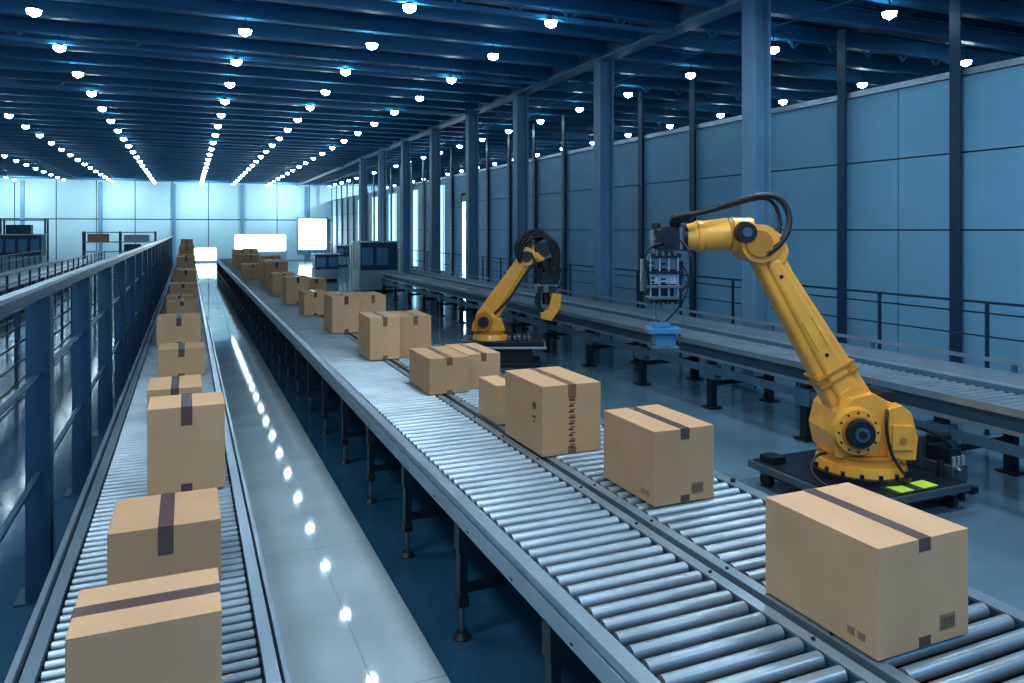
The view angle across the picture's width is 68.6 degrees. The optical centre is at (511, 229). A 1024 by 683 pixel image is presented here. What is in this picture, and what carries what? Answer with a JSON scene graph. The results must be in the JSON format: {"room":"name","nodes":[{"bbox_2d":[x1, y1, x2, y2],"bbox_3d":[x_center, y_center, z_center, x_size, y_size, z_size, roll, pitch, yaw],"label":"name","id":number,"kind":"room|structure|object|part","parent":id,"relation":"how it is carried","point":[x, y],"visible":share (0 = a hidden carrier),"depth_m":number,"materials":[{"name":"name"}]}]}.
{"room":"distribution center","nodes":[
{"label":"distribution center","id":0,"kind":"room"},
{"bbox_2d":[0,178,392,262],"bbox_3d":[-26.325,-0.950,58.399,42.000,6.900,0.500,0,0,-23],"label":"wall","id":1,"kind":"structure","parent":0,"point":[209,214],"depth_m":58.03,"materials":[{"name":"blue"}]},
{"bbox_2d":[234,234,286,260],"bbox_3d":[-19.986,1.400,59.613,4.000,2.200,0.300,0,0,-23],"label":"window","id":2,"kind":"structure","parent":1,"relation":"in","point":[266,244],"depth_m":59.62,"materials":[{"name":"white glass"}]},
{"bbox_2d":[297,217,327,250],"bbox_3d":[-16.613,0.350,62.396,2.500,2.800,0.255,0,0,-23],"label":"window","id":3,"kind":"structure","parent":1,"relation":"in","point":[309,229],"depth_m":62.27,"materials":[{"name":"white glass"}]},
{"bbox_2d":[0,260,1023,682],"bbox_3d":[-12.877,2.598,27.280,42.000,0.204,68.300,0,0,-23],"label":"floor","id":4,"kind":"structure","parent":0,"point":[505,644],"depth_m":7.47,"materials":[{"name":"concrete"}]},
{"bbox_2d":[0,250,44,272],"bbox_3d":[-17.314,1.793,21.918,0.050,1.414,42.025,0,0,-23],"label":"fence","id":5,"kind":"object","parent":4,"relation":"on","point":[40,255],"visible":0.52,"depth_m":35.66,"materials":[{"name":"grey metal"}]},
{"bbox_2d":[0,234,47,272],"bbox_3d":[-28.825,1.370,43.892,2.600,2.260,1.550,0,0,-23],"label":"machine","id":6,"kind":"object","parent":4,"relation":"on","point":[10,244],"visible":0.78,"depth_m":43.33,"materials":[{"name":"blue"}]},
{"bbox_2d":[0,219,48,261],"bbox_3d":[-34.529,0.900,46.629,9.700,3.200,1.100,0,0,-23],"label":"storage rack","id":7,"kind":"object","parent":4,"relation":"on","point":[10,229],"visible":0.41,"depth_m":47.69,"materials":[{"name":"grey metal"}]},
{"bbox_2d":[0,259,85,295],"bbox_3d":[-16.187,2.040,22.963,1.200,0.920,39.000,0,0,-23],"label":"conveyor","id":8,"kind":"object","parent":4,"relation":"on","point":[13,278],"visible":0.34,"depth_m":29.55,"materials":[{"name":"metal"}]},
{"bbox_2d":[0,250,106,328],"bbox_3d":[-14.560,1.818,23.108,0.050,1.364,42.025,0,0,-23],"label":"fence","id":9,"kind":"object","parent":4,"relation":"on","point":[19,281],"visible":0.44,"depth_m":23.14,"materials":[{"name":"metal"}]},
{"bbox_2d":[0,259,125,399],"bbox_3d":[-12.611,1.868,23.133,0.050,1.264,43.525,0,0,-23],"label":"fence","id":10,"kind":"object","parent":4,"relation":"on","point":[17,326],"visible":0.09,"depth_m":11.72,"materials":[{"name":"metal"}]},
{"bbox_2d":[0,236,172,607],"bbox_3d":[-11.034,1.435,23.191,0.261,2.130,52.670,0,0,-23],"label":"guard railing","id":11,"kind":"object","parent":4,"relation":"on","point":[140,280],"visible":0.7,"depth_m":7.08,"materials":[{"name":"metal"}]},
{"bbox_2d":[82,231,156,265],"bbox_3d":[-27.152,1.300,51.995,4.500,2.400,1.100,0,0,-23],"label":"storage rack","id":12,"kind":"object","parent":4,"relation":"on","point":[91,238],"visible":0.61,"depth_m":51.55,"materials":[{"name":"metal"}]},
{"bbox_2d":[4,258,291,682],"bbox_3d":[-10.177,2.025,23.109,1.051,0.950,49.500,0,0,-23],"label":"conveyor","id":13,"kind":"object","parent":4,"relation":"on","point":[253,651],"visible":0.46,"depth_m":3.83,"materials":[{"name":"metal"}]},
{"bbox_2d":[65,567,221,682],"bbox_3d":[-1.207,1.438,2.493,0.442,0.421,0.340,0,0,-23],"label":"cardboard box","id":14,"kind":"object","parent":13,"relation":"on","point":[164,629],"visible":1,"depth_m":2.38,"materials":[{"name":"brown cardboard"}]},
{"bbox_2d":[107,487,220,585],"bbox_3d":[-1.681,1.503,3.654,0.475,0.291,0.472,0,0,-23],"label":"cardboard box","id":15,"kind":"object","parent":13,"relation":"on","point":[166,534],"visible":0.94,"depth_m":3.48,"materials":[{"name":"brown cardboard"}]},
{"bbox_2d":[147,374,201,407],"bbox_3d":[-3.010,1.503,6.706,0.430,0.291,0.602,0,0,-23],"label":"cardboard box","id":16,"kind":"object","parent":13,"relation":"on","point":[186,384],"visible":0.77,"depth_m":6.55,"materials":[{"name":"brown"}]},
{"bbox_2d":[157,312,200,345],"bbox_3d":[-4.930,1.458,11.106,0.580,0.381,0.702,0,0,-23],"label":"cardboard box","id":17,"kind":"object","parent":13,"relation":"on","point":[177,327],"visible":0.97,"depth_m":10.80,"materials":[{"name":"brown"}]},
{"bbox_2d":[166,294,192,311],"bbox_3d":[-6.861,1.498,15.500,0.500,0.301,0.702,0,0,-23],"label":"cardboard box","id":18,"kind":"object","parent":13,"relation":"on","point":[169,296],"visible":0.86,"depth_m":15.22,"materials":[{"name":"brown cardboard"}]},
{"bbox_2d":[158,342,203,376],"bbox_3d":[-3.826,1.493,8.685,0.480,0.311,0.502,0,0,-23],"label":"cardboard box","id":19,"kind":"object","parent":13,"relation":"on","point":[185,358],"visible":0.96,"depth_m":8.47,"materials":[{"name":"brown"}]},
{"bbox_2d":[167,298,196,313],"bbox_3d":[-6.121,1.473,13.913,0.500,0.351,0.602,0,0,-23],"label":"cardboard box","id":20,"kind":"object","parent":13,"relation":"on","point":[189,305],"visible":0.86,"depth_m":13.66,"materials":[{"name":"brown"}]},
{"bbox_2d":[170,282,195,297],"bbox_3d":[-7.609,1.438,17.356,0.560,0.421,0.702,0,0,-23],"label":"cardboard box","id":21,"kind":"object","parent":13,"relation":"on","point":[175,287],"visible":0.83,"depth_m":17.06,"materials":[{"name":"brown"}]},
{"bbox_2d":[173,268,194,281],"bbox_3d":[-9.771,1.398,22.359,0.600,0.501,0.802,0,0,-23],"label":"cardboard box","id":22,"kind":"object","parent":13,"relation":"on","point":[174,269],"visible":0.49,"depth_m":21.89,"materials":[{"name":"brown cardboard"}]},
{"bbox_2d":[175,269,195,281],"bbox_3d":[-8.654,1.348,19.900,0.500,0.601,0.802,0,0,-23],"label":"cardboard box","id":23,"kind":"object","parent":13,"relation":"on","point":[181,275],"visible":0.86,"depth_m":19.54,"materials":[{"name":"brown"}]},
{"bbox_2d":[147,391,224,495],"bbox_3d":[-2.126,1.380,4.903,0.450,0.538,0.402,0,0,-23],"label":"cardboard box","id":24,"kind":"object","parent":13,"relation":"on","point":[186,432],"visible":0.95,"depth_m":4.72,"materials":[{"name":"brown cardboard"}]},
{"bbox_2d":[177,256,194,267],"bbox_3d":[-11.122,1.273,25.587,0.580,0.751,0.802,0,0,-23],"label":"cardboard box","id":25,"kind":"object","parent":13,"relation":"on","point":[182,261],"visible":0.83,"depth_m":25.23,"materials":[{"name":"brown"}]},
{"bbox_2d":[179,246,193,253],"bbox_3d":[-14.108,1.173,32.522,0.600,0.951,0.902,0,0,-23],"label":"cardboard box","id":26,"kind":"object","parent":13,"relation":"on","point":[182,249],"visible":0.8,"depth_m":32.10,"materials":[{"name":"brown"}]},
{"bbox_2d":[178,254,194,255],"bbox_3d":[-12.501,1.298,28.804,0.600,0.701,0.802,0,0,-23],"label":"cardboard box","id":27,"kind":"object","parent":13,"relation":"on","point":[178,254],"visible":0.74,"depth_m":28.78,"materials":[{"name":"brown cardboard"}]},
{"bbox_2d":[181,239,192,242],"bbox_3d":[-17.678,1.073,40.784,0.600,1.151,0.902,0,0,-23],"label":"cardboard box","id":28,"kind":"object","parent":13,"relation":"on","point":[182,240],"visible":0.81,"depth_m":40.38,"materials":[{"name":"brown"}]},
{"bbox_2d":[180,243,193,245],"bbox_3d":[-15.893,1.148,36.653,0.600,1.001,0.902,0,0,-23],"label":"cardboard box","id":29,"kind":"object","parent":13,"relation":"on","point":[181,244],"visible":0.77,"depth_m":36.24,"materials":[{"name":"brown cardboard"}]},
{"bbox_2d":[194,247,217,262],"bbox_3d":[-23.643,1.900,57.488,2.000,1.200,0.300,0,0,-23],"label":"window","id":30,"kind":"structure","parent":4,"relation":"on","point":[202,254],"depth_m":57.43,"materials":[{"name":"white glass"}]},
{"bbox_2d":[198,274,450,682],"bbox_3d":[-7.933,2.497,20.538,0.930,0.007,48.000,0,0,-23],"label":"walkway","id":31,"kind":"object","parent":4,"relation":"on","point":[342,618],"visible":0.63,"depth_m":5.78,"materials":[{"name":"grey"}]},
{"bbox_2d":[310,253,340,280],"bbox_3d":[-9.174,1.820,36.860,1.300,1.360,1.050,0,0,-23],"label":"cabinet","id":32,"kind":"object","parent":4,"relation":"on","point":[325,265],"visible":0.87,"depth_m":36.47,"materials":[{"name":"blue"}]},
{"bbox_2d":[332,245,350,265],"bbox_3d":[-11.819,1.770,52.057,1.100,1.460,1.050,0,0,-23],"label":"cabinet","id":33,"kind":"object","parent":4,"relation":"on","point":[337,248],"visible":0.54,"depth_m":51.67,"materials":[{"name":"blue"}]},
{"bbox_2d":[360,159,366,240],"bbox_3d":[-7.653,-0.583,38.634,0.500,6.165,0.500,0,0,-23],"label":"steel column","id":34,"kind":"structure","parent":4,"relation":"on","point":[363,162],"depth_m":38.59,"materials":[{"name":"metal"}]},
{"bbox_2d":[351,240,400,292],"bbox_3d":[-5.544,1.470,30.476,1.700,2.060,1.450,0,0,-23],"label":"machine","id":35,"kind":"object","parent":4,"relation":"on","point":[370,258],"visible":0.93,"depth_m":29.87,"materials":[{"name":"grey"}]},
{"bbox_2d":[378,151,386,240],"bbox_3d":[-6.026,-0.583,34.870,0.500,6.165,0.500,0,0,-23],"label":"steel column","id":36,"kind":"structure","parent":4,"relation":"on","point":[382,155],"depth_m":34.86,"materials":[{"name":"metal"}]},
{"bbox_2d":[398,141,410,289],"bbox_3d":[-4.400,-0.583,31.107,0.500,6.165,0.500,0,0,-23],"label":"steel column","id":37,"kind":"structure","parent":4,"relation":"on","point":[405,146],"depth_m":31.08,"materials":[{"name":"metal"}]},
{"bbox_2d":[427,129,440,297],"bbox_3d":[-2.813,-0.583,27.435,0.500,6.165,0.500,0,0,-23],"label":"steel column","id":38,"kind":"structure","parent":4,"relation":"on","point":[434,135],"depth_m":27.39,"materials":[{"name":"metal"}]},
{"bbox_2d":[464,114,478,308],"bbox_3d":[-1.266,-0.583,23.855,0.500,6.165,0.500,0,0,-23],"label":"steel column","id":39,"kind":"structure","parent":4,"relation":"on","point":[472,122],"depth_m":23.82,"materials":[{"name":"metal"}]},
{"bbox_2d":[460,229,562,367],"bbox_3d":[-0.018,1.239,14.000,1.912,2.522,1.000,0,0,0],"label":"robot","id":40,"kind":"object","parent":4,"relation":"on","point":[516,351],"visible":0.98,"depth_m":13.83,"materials":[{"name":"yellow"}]},
{"bbox_3d":[-0.140,1.104,14.000,1.091,1.484,0.300,0,0,0],"label":"arm","id":41,"kind":"part","parent":40,"relation":"part of"},
{"bbox_3d":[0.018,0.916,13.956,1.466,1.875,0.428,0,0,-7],"label":"elbow motor","id":42,"kind":"part","parent":40,"relation":"part of","materials":[{"name":"orange"}]},
{"bbox_2d":[513,94,528,322],"bbox_3d":[0.241,-0.583,20.366,0.500,6.165,0.500,0,0,-23],"label":"steel column","id":43,"kind":"structure","parent":4,"relation":"on","point":[520,102],"depth_m":20.34,"materials":[{"name":"metal"}]},
{"bbox_2d":[594,59,613,344],"bbox_3d":[1.998,-0.583,16.300,0.500,6.165,0.500,0,0,-23],"label":"steel column","id":44,"kind":"structure","parent":4,"relation":"on","point":[603,70],"depth_m":16.26,"materials":[{"name":"metal"}]},
{"bbox_2d":[217,259,1023,682],"bbox_3d":[-7.003,2.067,22.302,1.864,0.865,45.500,0,0,-23],"label":"conveyor","id":45,"kind":"object","parent":4,"relation":"on","point":[639,591],"visible":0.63,"depth_m":3.98,"materials":[{"name":"metal"}]},
{"bbox_2d":[234,255,240,269],"bbox_3d":[-11.315,1.348,31.605,0.700,0.601,1.002,0,0,-23],"label":"cardboard box","id":46,"kind":"object","parent":45,"relation":"on","point":[237,258],"visible":0.33,"depth_m":31.05,"materials":[{"name":"brown cardboard"}]},
{"bbox_2d":[232,249,242,263],"bbox_3d":[-13.267,1.298,36.752,0.800,0.701,1.002,0,0,-23],"label":"cardboard box","id":47,"kind":"object","parent":45,"relation":"on","point":[234,251],"visible":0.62,"depth_m":36.25,"materials":[{"name":"brown cardboard"}]},
{"bbox_2d":[241,254,258,272],"bbox_3d":[-10.079,1.298,28.870,0.600,0.701,1.002,0,0,-23],"label":"cardboard box","id":48,"kind":"object","parent":45,"relation":"on","point":[245,258],"visible":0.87,"depth_m":28.43,"materials":[{"name":"brown cardboard"}]},
{"bbox_2d":[242,263,258,278],"bbox_3d":[-8.874,1.398,25.578,0.600,0.501,1.002,0,0,-23],"label":"cardboard box","id":49,"kind":"object","parent":45,"relation":"on","point":[249,270],"visible":0.73,"depth_m":25.11,"materials":[{"name":"brown cardboard"}]},
{"bbox_2d":[243,248,257,253],"bbox_3d":[-11.893,1.248,34.078,0.600,0.801,1.002,0,0,-23],"label":"cardboard box","id":50,"kind":"object","parent":45,"relation":"on","point":[245,250],"visible":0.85,"depth_m":33.64,"materials":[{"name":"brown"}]},
{"bbox_2d":[259,259,281,282],"bbox_3d":[-7.694,1.298,23.855,0.600,0.701,0.902,0,0,-23],"label":"cardboard box","id":51,"kind":"object","parent":45,"relation":"on","point":[260,260],"visible":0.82,"depth_m":23.56,"materials":[{"name":"brown cardboard"}]},
{"bbox_2d":[260,255,280,259],"bbox_3d":[-8.456,1.273,26.249,0.600,0.751,0.902,0,0,-23],"label":"cardboard box","id":52,"kind":"object","parent":45,"relation":"on","point":[261,256],"visible":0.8,"depth_m":25.89,"materials":[{"name":"brown cardboard"}]},
{"bbox_2d":[263,261,287,288],"bbox_3d":[-6.794,1.273,21.521,0.600,0.751,0.902,0,0,-23],"label":"cardboard box","id":53,"kind":"object","parent":45,"relation":"on","point":[268,266],"visible":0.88,"depth_m":21.11,"materials":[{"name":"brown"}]},
{"bbox_2d":[269,272,294,295],"bbox_3d":[-5.911,1.373,19.288,0.550,0.551,0.902,0,0,-23],"label":"cardboard box","id":54,"kind":"object","parent":45,"relation":"on","point":[275,278],"visible":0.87,"depth_m":18.84,"materials":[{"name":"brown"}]},
{"bbox_2d":[282,275,309,304],"bbox_3d":[-4.916,1.348,17.049,0.500,0.601,0.802,0,0,-23],"label":"cardboard box","id":55,"kind":"object","parent":45,"relation":"on","point":[291,284],"visible":0.91,"depth_m":16.68,"materials":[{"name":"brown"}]},
{"bbox_2d":[299,289,325,315],"bbox_3d":[-3.955,1.423,14.850,0.420,0.451,0.802,0,0,-23],"label":"cardboard box","id":56,"kind":"object","parent":45,"relation":"on","point":[311,301],"visible":0.98,"depth_m":14.49,"materials":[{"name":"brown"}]},
{"bbox_2d":[310,277,325,290],"bbox_3d":[-4.751,1.398,17.991,0.450,0.501,0.802,0,0,-23],"label":"cardboard box","id":57,"kind":"object","parent":45,"relation":"on","point":[315,282],"visible":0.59,"depth_m":17.65,"materials":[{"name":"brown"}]},
{"bbox_2d":[326,291,345,292],"bbox_3d":[-3.607,1.458,15.217,0.450,0.381,0.802,0,0,-23],"label":"cardboard box","id":58,"kind":"object","parent":45,"relation":"on","point":[326,291],"visible":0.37,"depth_m":15.23,"materials":[{"name":"brown cardboard"}]},
{"bbox_2d":[324,292,359,333],"bbox_3d":[-2.815,1.358,12.401,0.450,0.581,0.802,0,0,-23],"label":"cardboard box","id":59,"kind":"object","parent":45,"relation":"on","point":[341,310],"visible":0.98,"depth_m":12.06,"materials":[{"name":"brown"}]},
{"bbox_2d":[351,291,385,311],"bbox_3d":[-2.426,1.358,12.623,0.420,0.581,0.802,0,0,-23],"label":"cardboard box","id":60,"kind":"object","parent":45,"relation":"on","point":[371,301],"visible":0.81,"depth_m":12.27,"materials":[{"name":"brown cardboard"}]},
{"bbox_2d":[359,311,399,360],"bbox_3d":[-1.752,1.378,9.864,0.390,0.541,0.702,0,0,-23],"label":"cardboard box","id":61,"kind":"object","parent":45,"relation":"on","point":[379,331],"visible":1,"depth_m":9.57,"materials":[{"name":"brown cardboard"}]},
{"bbox_2d":[388,310,430,357],"bbox_3d":[-1.391,1.383,10.075,0.420,0.531,0.702,0,0,-23],"label":"cardboard box","id":62,"kind":"object","parent":45,"relation":"on","point":[415,326],"visible":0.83,"depth_m":9.76,"materials":[{"name":"brown cardboard"}]},
{"bbox_2d":[409,346,468,394],"bbox_3d":[-0.779,1.468,7.915,0.420,0.361,0.752,0,0,-23],"label":"cardboard box","id":63,"kind":"object","parent":45,"relation":"on","point":[439,369],"visible":1,"depth_m":7.62,"materials":[{"name":"brown cardboard"}]},
{"bbox_2d":[445,343,499,388],"bbox_3d":[-0.442,1.468,8.170,0.370,0.361,0.752,0,0,-23],"label":"cardboard box","id":64,"kind":"object","parent":45,"relation":"on","point":[483,361],"visible":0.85,"depth_m":7.85,"materials":[{"name":"brown cardboard"}]},
{"bbox_2d":[479,375,504,424],"bbox_3d":[-0.020,1.483,6.626,0.420,0.331,0.442,0,0,-23],"label":"cardboard box","id":65,"kind":"object","parent":45,"relation":"on","point":[491,388],"visible":0.44,"depth_m":6.48,"materials":[{"name":"brown cardboard"}]},
{"bbox_2d":[505,366,600,456],"bbox_3d":[0.305,1.393,5.858,0.487,0.511,0.703,0,0,-23],"label":"cardboard box","id":66,"kind":"object","parent":45,"relation":"on","point":[550,411],"visible":1,"depth_m":5.58,"materials":[{"name":"brown cardboard"}]},
{"bbox_2d":[604,404,713,506],"bbox_3d":[0.929,1.425,4.818,0.434,0.448,0.604,0,0,-23],"label":"cardboard box","id":67,"kind":"object","parent":45,"relation":"on","point":[661,455],"visible":1,"depth_m":4.59,"materials":[{"name":"brown cardboard"}]},
{"bbox_2d":[766,482,967,660],"bbox_3d":[1.511,1.433,3.245,0.511,0.431,0.614,0,0,-23],"label":"cardboard box","id":68,"kind":"object","parent":45,"relation":"on","point":[888,577],"visible":1,"depth_m":3.04,"materials":[{"name":"brown cardboard"}]},
{"bbox_2d":[312,241,1023,434],"bbox_3d":[-3.972,1.685,31.755,0.063,1.630,58.550,0,0,-23],"label":"railing","id":69,"kind":"object","parent":4,"relation":"on","point":[732,302],"visible":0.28,"depth_m":11.20,"materials":[{"name":"blue metal"}]},
{"bbox_2d":[380,265,1023,476],"bbox_3d":[0.556,1.930,17.029,1.230,1.140,25.224,0,0,-23],"label":"conveyor","id":70,"kind":"object","parent":4,"relation":"on","point":[982,397],"visible":0.8,"depth_m":10.11,"materials":[{"name":"metal"}]},
{"bbox_2d":[734,0,770,390],"bbox_3d":[3.890,-0.583,11.921,0.500,6.165,0.500,0,0,-23],"label":"steel column","id":71,"kind":"structure","parent":4,"relation":"on","point":[756,14],"depth_m":11.89,"materials":[{"name":"metal"}]},
{"bbox_2d":[748,423,978,507],"bbox_3d":[3.284,2.140,7.073,1.608,0.719,1.340,0,0,-23],"label":"platform","id":72,"kind":"object","parent":4,"relation":"on","point":[940,469],"visible":0.52,"depth_m":6.91,"materials":[{"name":"black metal"}]},
{"bbox_2d":[640,193,917,486],"bbox_3d":[2.450,0.954,7.000,2.498,2.592,0.906,0,0,0],"label":"robot","id":73,"kind":"object","parent":72,"relation":"on","point":[861,436],"visible":1,"depth_m":6.84,"materials":[{"name":"yellow metal"}]},
{"bbox_3d":[2.190,0.081,6.788,0.340,0.322,0.090,0,0,0],"label":"elbow motor","id":74,"kind":"part","parent":73,"relation":"part of","materials":[{"name":"orange"}]},
{"bbox_3d":[3.191,1.744,6.819,0.667,0.545,0.481,0,0,-13],"label":"shoulder motor","id":75,"kind":"part","parent":73,"relation":"part of","materials":[{"name":"orange"}]},
{"bbox_2d":[0,0,1023,186],"bbox_3d":[-13.154,-3.915,27.542,41.700,0.730,67.000,0,0,-23],"label":"ceiling beams","id":76,"kind":"structure","parent":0,"point":[160,69],"depth_m":17.85,"materials":[{"name":"metal"}]},
{"bbox_2d":[5,108,12,118],"label":"lamps","id":77,"kind":"object","parent":76,"relation":"attached to","point":[7,115],"depth_m":22.76,"materials":[{"name":"white metal"}]},
{"bbox_2d":[22,119,28,128],"label":"lamps","id":78,"kind":"object","parent":76,"relation":"attached to","point":[25,126],"depth_m":25.15,"materials":[{"name":"white metal"}]},
{"bbox_2d":[26,0,41,16],"label":"lamps","id":79,"kind":"object","parent":76,"relation":"attached to","point":[33,11],"depth_m":11.88,"materials":[{"name":"white metal"}]},
{"bbox_2d":[53,35,65,52],"label":"lamps","id":80,"kind":"object","parent":76,"relation":"attached to","point":[59,48],"depth_m":14.26,"materials":[{"name":"white metal"}]},
{"bbox_2d":[72,63,82,77],"label":"lamps","id":81,"kind":"object","parent":76,"relation":"attached to","point":[77,73],"depth_m":16.65,"materials":[{"name":"white metal"}]},
{"bbox_2d":[87,84,95,96],"label":"lamps","id":82,"kind":"object","parent":76,"relation":"attached to","point":[91,93],"depth_m":19.04,"materials":[{"name":"white metal"}]},
{"bbox_2d":[75,158,113,182],"label":"lamps","id":83,"kind":"object","parent":76,"relation":"attached to","point":[77,159],"depth_m":44.20,"materials":[{"name":"white metal"}]},
{"bbox_2d":[98,100,106,111],"label":"lamps","id":84,"kind":"object","parent":76,"relation":"attached to","point":[102,108],"depth_m":21.43,"materials":[{"name":"white metal"}]},
{"bbox_2d":[121,137,155,183],"label":"lamps","id":85,"kind":"object","parent":76,"relation":"attached to","point":[128,145],"depth_m":38.10,"materials":[{"name":"white metal"}]},
{"bbox_2d":[200,124,220,184],"label":"lamps","id":86,"kind":"object","parent":76,"relation":"attached to","point":[217,126],"depth_m":34.52,"materials":[{"name":"white metal"}]},
{"bbox_2d":[221,99,228,104],"label":"lamps","id":87,"kind":"object","parent":76,"relation":"attached to","point":[224,101],"depth_m":20.23,"materials":[{"name":"white metal"}]},
{"bbox_2d":[225,81,234,87],"label":"lamps","id":88,"kind":"object","parent":76,"relation":"attached to","point":[229,84],"depth_m":17.85,"materials":[{"name":"white metal"}]},
{"bbox_2d":[231,50,241,65],"label":"lamps","id":89,"kind":"object","parent":76,"relation":"attached to","point":[235,61],"depth_m":15.47,"materials":[{"name":"white metal"}]},
{"bbox_2d":[238,17,251,36],"label":"lamps","id":90,"kind":"object","parent":76,"relation":"attached to","point":[245,31],"depth_m":13.08,"materials":[{"name":"white metal"}]},
{"bbox_2d":[232,155,262,184],"label":"lamps","id":91,"kind":"object","parent":76,"relation":"attached to","point":[260,156],"depth_m":45.10,"materials":[{"name":"white metal"}]},
{"bbox_2d":[266,172,288,185],"label":"lamps","id":92,"kind":"object","parent":76,"relation":"attached to","point":[287,173],"depth_m":50.72,"materials":[{"name":"white metal"}]},
{"bbox_2d":[306,105,313,109],"label":"lamps","id":93,"kind":"object","parent":76,"relation":"attached to","point":[309,107],"depth_m":21.20,"materials":[{"name":"white metal"}]},
{"bbox_2d":[321,82,329,94],"label":"lamps","id":94,"kind":"object","parent":76,"relation":"attached to","point":[325,91],"depth_m":18.83,"materials":[{"name":"white metal"}]},
{"bbox_2d":[340,61,349,75],"label":"lamps","id":95,"kind":"object","parent":76,"relation":"attached to","point":[345,72],"depth_m":16.44,"materials":[{"name":"white metal"}]},
{"bbox_2d":[366,41,377,49],"label":"lamps","id":96,"kind":"object","parent":76,"relation":"attached to","point":[372,45],"depth_m":14.05,"materials":[{"name":"white metal"}]},
{"bbox_2d":[391,104,397,114],"label":"lamps","id":97,"kind":"object","parent":76,"relation":"attached to","point":[394,112],"depth_m":22.09,"materials":[{"name":"white metal"}]},
{"bbox_2d":[403,2,415,12],"label":"lamps","id":98,"kind":"object","parent":76,"relation":"attached to","point":[409,7],"depth_m":11.66,"materials":[{"name":"white metal"}]},
{"bbox_2d":[416,88,422,100],"label":"lamps","id":99,"kind":"object","parent":76,"relation":"attached to","point":[419,98],"depth_m":19.70,"materials":[{"name":"white metal"}]},
{"bbox_2d":[447,69,455,83],"label":"lamps","id":100,"kind":"object","parent":76,"relation":"attached to","point":[451,79],"depth_m":17.31,"materials":[{"name":"white metal"}]},
{"bbox_2d":[488,43,497,59],"label":"lamps","id":101,"kind":"object","parent":76,"relation":"attached to","point":[493,55],"depth_m":14.93,"materials":[{"name":"white metal"}]},
{"bbox_2d":[537,113,543,123],"label":"lamps","id":102,"kind":"object","parent":76,"relation":"attached to","point":[540,121],"depth_m":23.94,"materials":[{"name":"white metal"}]},
{"bbox_2d":[545,8,556,27],"label":"lamps","id":103,"kind":"object","parent":76,"relation":"attached to","point":[550,22],"depth_m":12.54,"materials":[{"name":"white metal"}]},
{"bbox_2d":[576,101,582,111],"label":"lamps","id":104,"kind":"object","parent":76,"relation":"attached to","point":[579,109],"depth_m":21.55,"materials":[{"name":"white metal"}]},
{"bbox_2d":[624,84,631,97],"label":"lamps","id":105,"kind":"object","parent":76,"relation":"attached to","point":[628,94],"depth_m":19.17,"materials":[{"name":"white metal"}]},
{"bbox_2d":[686,64,694,78],"label":"lamps","id":106,"kind":"object","parent":76,"relation":"attached to","point":[690,75],"depth_m":16.78,"materials":[{"name":"white metal"}]},
{"bbox_2d":[717,107,723,117],"label":"lamps","id":107,"kind":"object","parent":76,"relation":"attached to","point":[720,115],"depth_m":22.65,"materials":[{"name":"white metal"}]},
{"bbox_2d":[771,36,778,53],"label":"lamps","id":108,"kind":"object","parent":76,"relation":"attached to","point":[774,49],"depth_m":14.39,"materials":[{"name":"white metal"}]},
{"bbox_2d":[779,99,786,104],"label":"lamps","id":109,"kind":"object","parent":76,"relation":"attached to","point":[783,101],"depth_m":20.26,"materials":[{"name":"white metal"}]},
{"bbox_2d":[857,74,866,87],"label":"lamps","id":110,"kind":"object","parent":76,"relation":"attached to","point":[862,84],"depth_m":17.88,"materials":[{"name":"white metal"}]},
{"bbox_2d":[882,0,896,18],"label":"lamps","id":111,"kind":"object","parent":76,"relation":"attached to","point":[889,13],"depth_m":12.01,"materials":[{"name":"white metal"}]},
{"bbox_2d":[961,50,971,66],"label":"lamps","id":112,"kind":"object","parent":76,"relation":"attached to","point":[965,62],"depth_m":15.49,"materials":[{"name":"white metal"}]},
{"bbox_2d":[331,0,960,362],"bbox_3d":[-2.264,-0.575,32.825,0.114,6.150,63.980,0,0,-23],"label":"columns","id":113,"kind":"structure","parent":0,"point":[954,5],"depth_m":13.69,"materials":[{"name":"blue metal"}]},
{"bbox_2d":[330,56,1023,373],"bbox_3d":[-1.871,0.010,32.390,0.340,4.980,67.050,0,0,-23],"label":"wall","id":114,"kind":"structure","parent":0,"point":[898,133],"depth_m":13.46,"materials":[{"name":"blue metal"}]},
{"bbox_2d":[358,185,443,270],"bbox_3d":[-7.006,-0.100,43.875,0.045,4.000,19.310,0,0,-23],"label":"window","id":115,"kind":"structure","parent":114,"relation":"in","point":[415,192],"depth_m":39.73,"materials":[{"name":"white glass"}]},
{"bbox_2d":[461,193,465,277],"bbox_3d":[-1.807,0.455,32.064,0.120,4.090,1.880,0,0,-23],"label":"window","id":116,"kind":"structure","parent":114,"relation":"in","point":[463,204],"depth_m":32.76,"materials":[{"name":"white glass"}]},
{"bbox_2d":[448,0,1023,66],"bbox_3d":[-13.015,-4.475,27.220,42.300,0.150,68.300,0,0,-23],"label":"ceiling","id":117,"kind":"structure","parent":0,"point":[448,0],"depth_m":16.14,"materials":[{"name":"blue metal"}]}
]}

